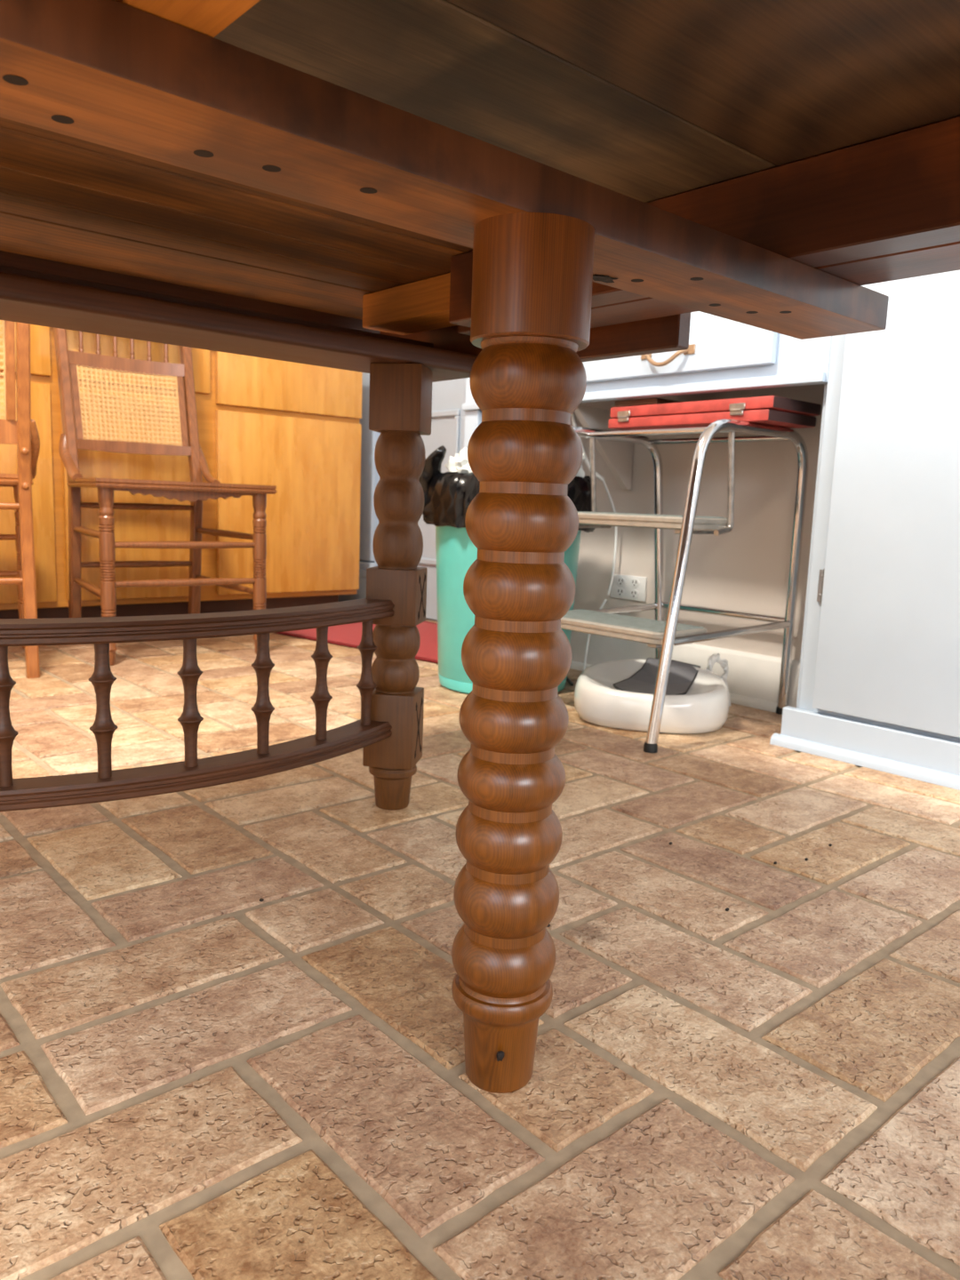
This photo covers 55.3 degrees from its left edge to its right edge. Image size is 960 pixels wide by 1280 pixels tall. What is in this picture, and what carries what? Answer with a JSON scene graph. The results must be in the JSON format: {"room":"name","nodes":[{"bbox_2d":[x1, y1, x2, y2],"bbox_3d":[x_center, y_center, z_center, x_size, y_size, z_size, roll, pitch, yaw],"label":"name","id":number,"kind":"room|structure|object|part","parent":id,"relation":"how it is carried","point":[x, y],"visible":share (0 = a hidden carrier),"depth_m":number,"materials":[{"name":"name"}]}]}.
{"room":"kitchen","nodes":[
{"label":"kitchen","id":0,"kind":"room"},
{"bbox_2d":[359,432,380,566],"bbox_3d":[-0.074,-1.300,3.260,0.300,2.450,1.530,-5,11,-41],"label":"wall","id":1,"kind":"structure","parent":0,"point":[378,434],"depth_m":3.50,"materials":[{"name":"white paint"}]},
{"bbox_2d":[338,594,351,601],"bbox_3d":[-0.619,-0.215,3.761,0.014,0.120,0.360,-5,11,-41],"label":"baseboard","id":2,"kind":"structure","parent":1,"relation":"attached to","point":[341,597],"depth_m":3.67,"materials":[{"name":"brown paint"}]},
{"bbox_2d":[350,372,376,599],"bbox_3d":[-0.140,-1.091,3.101,0.036,2.080,1.015,-5,11,-41],"label":"trim","id":3,"kind":"structure","parent":1,"relation":"attached to","point":[368,441],"depth_m":3.48,"materials":[{"name":"white paint"}]},
{"bbox_2d":[416,377,466,620],"bbox_3d":[-0.094,-1.069,3.115,0.052,2.024,0.760,-5,11,-41],"label":"door","id":4,"kind":"structure","parent":1,"relation":"in","point":[448,396],"depth_m":3.18,"materials":[{"name":"white paint"}]},
{"bbox_3d":[-0.163,-0.531,3.222,0.012,0.535,0.255,-5,11,-41],"label":"panel molding","id":5,"kind":"part","parent":4,"relation":"part of","materials":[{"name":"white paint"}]},
{"bbox_2d":[0,617,959,1279],"bbox_3d":[-0.374,0.358,0.579,4.500,0.060,5.750,-5,11,-41],"label":"floor","id":6,"kind":"structure","parent":0,"point":[202,1077],"depth_m":0.77,"materials":[{"name":"tile"}]},
{"bbox_2d":[0,320,39,678],"bbox_3d":[-1.231,-0.446,2.053,0.454,1.035,0.559,-3,10,-30],"label":"chair","id":7,"kind":"object","parent":6,"relation":"on","point":[23,432],"visible":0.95,"depth_m":2.01,"materials":[{"name":"brown wood"}]},
{"bbox_3d":[-1.128,-0.571,1.865,0.290,0.225,0.064,-3,10,-30],"label":"cane panel","id":8,"kind":"part","parent":7,"relation":"part of","materials":[{"name":"beige wicker"}]},
{"bbox_3d":[-1.146,-0.443,1.907,0.332,0.056,0.038,-3,10,-30],"label":"rail","id":9,"kind":"part","parent":7,"relation":"part of","materials":[{"name":"brown wood"}]},
{"bbox_3d":[-0.997,-0.578,1.944,0.020,0.217,0.063,-3,10,-30],"label":"cane frame","id":10,"kind":"part","parent":7,"relation":"part of","materials":[{"name":"brown wood"}]},
{"bbox_3d":[-1.266,-0.378,2.120,0.454,0.022,0.430,-3,10,-30],"label":"seat","id":11,"kind":"part","parent":7,"relation":"part of","materials":[{"name":"brown wood"}]},
{"bbox_3d":[-1.196,-0.190,2.403,0.036,0.428,0.036,-3,10,-30],"label":"leg","id":12,"kind":"part","parent":7,"relation":"part of","materials":[{"name":"brown wood"}]},
{"bbox_3d":[-0.977,-0.408,1.975,0.031,1.000,0.160,-3,10,-30],"label":"post","id":13,"kind":"part","parent":7,"relation":"part of","materials":[{"name":"brown wood"}]},
{"bbox_2d":[53,327,276,665],"bbox_3d":[-0.881,-0.479,2.474,0.454,1.000,0.559,-4,11,-37],"label":"chair","id":14,"kind":"object","parent":6,"relation":"on","point":[72,439],"visible":0.9,"depth_m":2.52,"materials":[{"name":"brown wood"}]},
{"bbox_3d":[-1.139,-0.495,2.525,0.031,1.000,0.160,-4,11,-37],"label":"post","id":15,"kind":"part","parent":14,"relation":"part of","materials":[{"name":"brown wood"}]},
{"bbox_3d":[-1.107,-0.652,2.509,0.020,0.205,0.060,-4,11,-37],"label":"cane frame","id":16,"kind":"part","parent":14,"relation":"part of","materials":[{"name":"brown wood"}]},
{"bbox_3d":[-0.897,-0.150,2.207,0.036,0.428,0.036,-4,11,-37],"label":"leg","id":17,"kind":"part","parent":14,"relation":"part of","materials":[{"name":"brown wood"}]},
{"bbox_3d":[-1.005,-0.782,2.605,0.320,0.038,0.038,-4,11,-37],"label":"rail","id":18,"kind":"part","parent":14,"relation":"part of","materials":[{"name":"brown wood"}]},
{"bbox_3d":[-0.992,-0.662,2.600,0.278,0.213,0.061,-4,11,-37],"label":"cane panel","id":19,"kind":"part","parent":14,"relation":"part of","materials":[{"name":"beige wicker"}]},
{"bbox_3d":[-0.982,-0.545,2.599,0.320,0.032,0.038,-4,11,-37],"label":"rail","id":20,"kind":"part","parent":14,"relation":"part of","materials":[{"name":"brown wood"}]},
{"bbox_3d":[-0.844,-0.409,2.432,0.454,0.022,0.430,-4,11,-37],"label":"seat","id":21,"kind":"part","parent":14,"relation":"part of","materials":[{"name":"brown wood"}]},
{"bbox_3d":[-0.874,-0.670,2.687,0.020,0.205,0.060,-4,11,-37],"label":"cane frame","id":22,"kind":"part","parent":14,"relation":"part of","materials":[{"name":"brown wood"}]},
{"bbox_3d":[-0.866,-0.517,2.734,0.031,1.000,0.160,-4,11,-37],"label":"post","id":23,"kind":"part","parent":14,"relation":"part of","materials":[{"name":"brown wood"}]},
{"bbox_3d":[-0.588,-0.174,2.444,0.036,0.428,0.036,-4,11,-37],"label":"leg","id":24,"kind":"part","parent":14,"relation":"part of","materials":[{"name":"brown wood"}]},
{"bbox_2d":[0,320,362,618],"bbox_3d":[-1.676,-0.488,2.600,2.853,0.925,0.605,-5,11,-41],"label":"base cabinet","id":25,"kind":"object","parent":6,"relation":"on","point":[294,428],"visible":0.52,"depth_m":2.95,"materials":[{"name":"brown wood"}]},
{"bbox_3d":[-1.438,-0.793,2.376,0.607,0.142,0.018,-5,11,-41],"label":"drawer","id":26,"kind":"part","parent":25,"relation":"part of","materials":[{"name":"orange wood"}]},
{"bbox_3d":[-1.338,-0.406,2.534,0.295,0.614,0.018,-5,11,-41],"label":"door","id":27,"kind":"part","parent":25,"relation":"part of","materials":[{"name":"orange wood"}]},
{"bbox_3d":[-1.061,-0.432,2.776,0.382,0.614,0.018,-5,11,-41],"label":"door","id":28,"kind":"part","parent":25,"relation":"part of","materials":[{"name":"orange wood"}]},
{"bbox_3d":[-1.021,-0.832,2.739,0.448,0.142,0.018,-5,11,-41],"label":"drawer","id":29,"kind":"part","parent":25,"relation":"part of","materials":[{"name":"orange wood"}]},
{"bbox_3d":[-0.630,-0.855,3.083,0.548,0.169,0.018,-5,11,-41],"label":"drawer","id":30,"kind":"part","parent":25,"relation":"part of","materials":[{"name":"orange wood"}]},
{"bbox_3d":[-0.644,-0.460,3.142,0.548,0.593,0.018,-5,11,-41],"label":"door","id":31,"kind":"part","parent":25,"relation":"part of","materials":[{"name":"orange wood"}]},
{"bbox_2d":[275,621,438,663],"bbox_3d":[-0.211,-0.002,2.799,0.581,0.009,0.809,-5,11,-41],"label":"rug","id":32,"kind":"object","parent":6,"relation":"on","point":[347,635],"visible":0.13,"depth_m":2.81,"materials":[{"name":"red fabric"}]},
{"bbox_2d":[0,0,959,1093],"bbox_3d":[0.027,-0.044,0.628,1.068,0.748,1.699,-5,11,-41],"label":"dining table","id":33,"kind":"object","parent":6,"relation":"on","point":[506,196],"visible":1,"depth_m":0.65,"materials":[{"name":"brown wood"}]},
{"bbox_3d":[-0.322,0.141,1.048,0.597,0.020,0.123,-5,11,-41],"label":"rail","id":34,"kind":"part","parent":33,"relation":"part of","materials":[{"name":"brown wood"}]},
{"bbox_3d":[-0.316,-0.021,1.024,0.597,0.021,0.123,-5,11,-41],"label":"rail","id":35,"kind":"part","parent":33,"relation":"part of","materials":[{"name":"brown wood"}]},
{"bbox_3d":[-0.391,-0.389,1.070,0.836,0.029,0.030,-5,11,-41],"label":"cross rail","id":36,"kind":"part","parent":33,"relation":"part of","materials":[{"name":"brown wood"}]},
{"bbox_3d":[-0.114,-0.023,1.247,0.068,0.514,0.068,3,9,8],"label":"leg","id":37,"kind":"part","parent":33,"relation":"part of","materials":[{"name":"brown wood"}]},
{"bbox_3d":[0.025,0.029,0.644,0.079,0.600,0.079,-5,11,-41],"label":"leg","id":38,"kind":"part","parent":33,"relation":"part of","materials":[{"name":"brown wood"}]},
{"bbox_2d":[435,526,581,694],"bbox_3d":[0.060,-0.115,2.135,0.351,0.448,0.351,-5,11,-41],"label":"waste bin","id":39,"kind":"object","parent":6,"relation":"on","point":[455,551],"visible":0.25,"depth_m":2.04,"materials":[{"name":"teal plastic"}]},
{"bbox_2d":[419,445,595,532],"bbox_3d":[0.069,-0.344,2.099,0.409,0.178,0.406,-5,11,-41],"label":"garbage bag","id":40,"kind":"object","parent":39,"relation":"on","point":[448,496],"visible":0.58,"depth_m":1.99,"materials":[{"name":"black plastic"}]},
{"bbox_2d":[444,448,471,472],"bbox_3d":[-0.011,-0.370,2.036,0.137,0.121,0.118,-5,11,-41],"label":"crumpled tissue","id":41,"kind":"object","parent":40,"relation":"in","point":[459,463],"visible":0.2,"depth_m":2.01,"materials":[{"name":"white paper"}]},
{"bbox_2d":[576,453,586,477],"bbox_3d":[0.175,-0.387,2.047,0.132,0.142,0.116,-5,11,-41],"label":"crumpled tissue","id":42,"kind":"object","parent":40,"relation":"in","point":[580,473],"visible":0.02,"depth_m":2.05,"materials":[{"name":"white paper"}]},
{"bbox_2d":[566,677,573,686],"bbox_3d":[0.205,0.022,2.286,0.015,0.141,0.248,1,9,-7],"label":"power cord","id":43,"kind":"object","parent":6,"relation":"on","point":[568,680],"visible":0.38,"depth_m":2.20,"materials":[{"name":"black plastic"}]},
{"bbox_2d":[582,599,607,671],"bbox_3d":[0.272,0.011,2.195,0.048,0.196,0.272,3,9,9],"label":"power cord","id":44,"kind":"object","parent":6,"relation":"on","point":[605,600],"visible":0.36,"depth_m":2.29,"materials":[{"name":"white plastic"}]},
{"bbox_2d":[462,311,831,708],"bbox_3d":[0.354,-0.303,2.071,0.292,0.860,0.982,-5,11,-41],"label":"desk","id":45,"kind":"object","parent":6,"relation":"on","point":[723,355],"visible":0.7,"depth_m":1.78,"materials":[{"name":"white paint"}]},
{"bbox_2d":[570,412,616,595],"bbox_3d":[0.279,-0.329,2.226,0.157,0.450,0.041,-3,10,-31],"label":"power cord","id":46,"kind":"object","parent":45,"relation":"hanging from","point":[572,417],"visible":0.73,"depth_m":2.23,"materials":[{"name":"white plastic"}]},
{"bbox_3d":[0.416,-0.514,2.025,0.226,0.013,0.115,-5,11,-41],"label":"support rail","id":47,"kind":"part","parent":45,"relation":"part of","materials":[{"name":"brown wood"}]},
{"bbox_3d":[0.366,-0.564,1.825,0.025,0.039,0.132,-5,11,-41],"label":"handle","id":48,"kind":"part","parent":45,"relation":"part of","materials":[{"name":"brown metal"}]},
{"bbox_3d":[0.308,-0.628,1.918,0.018,0.156,0.700,-5,11,-41],"label":"drawer","id":49,"kind":"part","parent":45,"relation":"part of","materials":[{"name":"white paint"}]},
{"bbox_2d":[574,653,730,734],"bbox_3d":[0.357,0.100,1.868,0.323,0.124,0.277,4,9,11],"label":"basin","id":50,"kind":"object","parent":6,"relation":"on","point":[617,694],"visible":0.96,"depth_m":1.78,"materials":[{"name":"white plastic"}]},
{"bbox_3d":[0.512,0.085,1.965,0.059,0.112,0.022,4,9,11],"label":"cord","id":51,"kind":"part","parent":50,"relation":"part of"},
{"bbox_2d":[560,418,807,752],"bbox_3d":[0.367,-0.139,1.884,0.515,0.590,0.418,-5,11,-41],"label":"step stool","id":52,"kind":"object","parent":6,"relation":"on","point":[662,636],"visible":0.79,"depth_m":1.78,"materials":[{"name":"silver metal"}]},
{"bbox_3d":[0.235,-0.337,1.963,0.051,0.194,0.012,-5,11,-41],"label":"hanger rod","id":53,"kind":"part","parent":52,"relation":"part of","materials":[{"name":"metal"}]},
{"bbox_3d":[0.244,-0.165,2.022,0.513,0.589,0.039,-5,11,-38],"label":"tube frame","id":54,"kind":"part","parent":52,"relation":"part of","materials":[{"name":"silver metal"}]},
{"bbox_3d":[0.349,-0.412,1.818,0.011,0.012,0.370,-5,11,-41],"label":"seat rail","id":55,"kind":"part","parent":52,"relation":"part of","materials":[{"name":"silver metal"}]},
{"bbox_2d":[608,395,821,430],"bbox_3d":[0.463,-0.453,1.860,0.174,0.044,0.398,-5,11,-40],"label":"case","id":56,"kind":"object","parent":52,"relation":"on","point":[769,410],"visible":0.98,"depth_m":1.76,"materials":[{"name":"leather"}]},
{"bbox_3d":[0.506,-0.427,1.956,0.011,0.012,0.370,-5,11,-41],"label":"seat rail","id":57,"kind":"part","parent":52,"relation":"part of","materials":[{"name":"silver metal"}]},
{"bbox_3d":[0.462,-0.291,1.708,0.051,0.194,0.012,-5,11,-41],"label":"hanger rod","id":58,"kind":"part","parent":52,"relation":"part of","materials":[{"name":"metal"}]},
{"bbox_3d":[0.490,-0.115,1.746,0.513,0.589,0.039,-6,12,-44],"label":"tube frame","id":59,"kind":"part","parent":52,"relation":"part of","materials":[{"name":"silver metal"}]},
{"bbox_2d":[769,270,959,790],"bbox_3d":[1.394,-0.092,0.907,0.283,0.860,2.228,-5,11,-41],"label":"base cabinet","id":60,"kind":"object","parent":6,"relation":"on","point":[880,688],"visible":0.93,"depth_m":1.52,"materials":[{"name":"white paint"}]},
{"bbox_3d":[1.279,0.333,0.881,0.015,0.019,2.228,-5,11,-41],"label":"shoe molding","id":61,"kind":"part","parent":60,"relation":"part of","materials":[{"name":"white paint"}]},
{"bbox_3d":[1.296,0.307,0.885,0.020,0.070,2.218,-5,11,-41],"label":"board","id":62,"kind":"part","parent":60,"relation":"part of","materials":[{"name":"white paint"}]},
{"bbox_3d":[0.823,-0.215,1.371,0.020,0.765,0.620,-5,11,-41],"label":"door","id":63,"kind":"part","parent":60,"relation":"part of","materials":[{"name":"white paint"}]},
{"bbox_2d":[570,384,824,660],"bbox_3d":[1.700,-0.913,1.092,0.530,2.450,4.120,-5,11,-41],"label":"wall","id":64,"kind":"structure","parent":0,"point":[746,568],"depth_m":2.08,"materials":[{"name":"paint"}]},
{"bbox_2d":[610,574,647,601],"bbox_3d":[0.370,-0.131,2.289,0.008,0.060,0.112,-5,11,-41],"label":"wall outlet","id":65,"kind":"object","parent":64,"relation":"attached to","point":[623,587],"visible":0.93,"depth_m":2.28,"materials":[{"name":"white plastic"}]},
{"bbox_2d":[616,587,624,596],"bbox_3d":[0.353,-0.121,2.306,0.002,0.021,0.028,-5,11,-41],"label":"socket","id":66,"kind":"object","parent":65,"relation":"attached to","point":[620,591],"depth_m":2.30,"materials":[{"name":"white plastic"}]},
{"bbox_2d":[616,576,625,585],"bbox_3d":[0.354,-0.147,2.302,0.002,0.021,0.028,-5,11,-41],"label":"socket","id":67,"kind":"object","parent":65,"relation":"attached to","point":[620,580],"depth_m":2.30,"materials":[{"name":"white plastic"}]},
{"bbox_2d":[629,589,639,598],"bbox_3d":[0.383,-0.115,2.273,0.002,0.021,0.028,-5,11,-41],"label":"socket","id":68,"kind":"object","parent":65,"relation":"attached to","point":[633,593],"depth_m":2.27,"materials":[{"name":"white plastic"}]},
{"bbox_2d":[630,578,639,587],"bbox_3d":[0.384,-0.141,2.269,0.002,0.021,0.028,-5,11,-41],"label":"socket","id":69,"kind":"object","parent":65,"relation":"attached to","point":[634,582],"depth_m":2.27,"materials":[{"name":"white plastic"}]},
{"bbox_2d":[569,631,799,712],"bbox_3d":[0.443,0.056,2.210,0.030,0.115,0.942,-5,11,-41],"label":"baseboard","id":70,"kind":"structure","parent":64,"relation":"attached to","point":[753,679],"depth_m":2.07,"materials":[{"name":"paint"}]}
]}

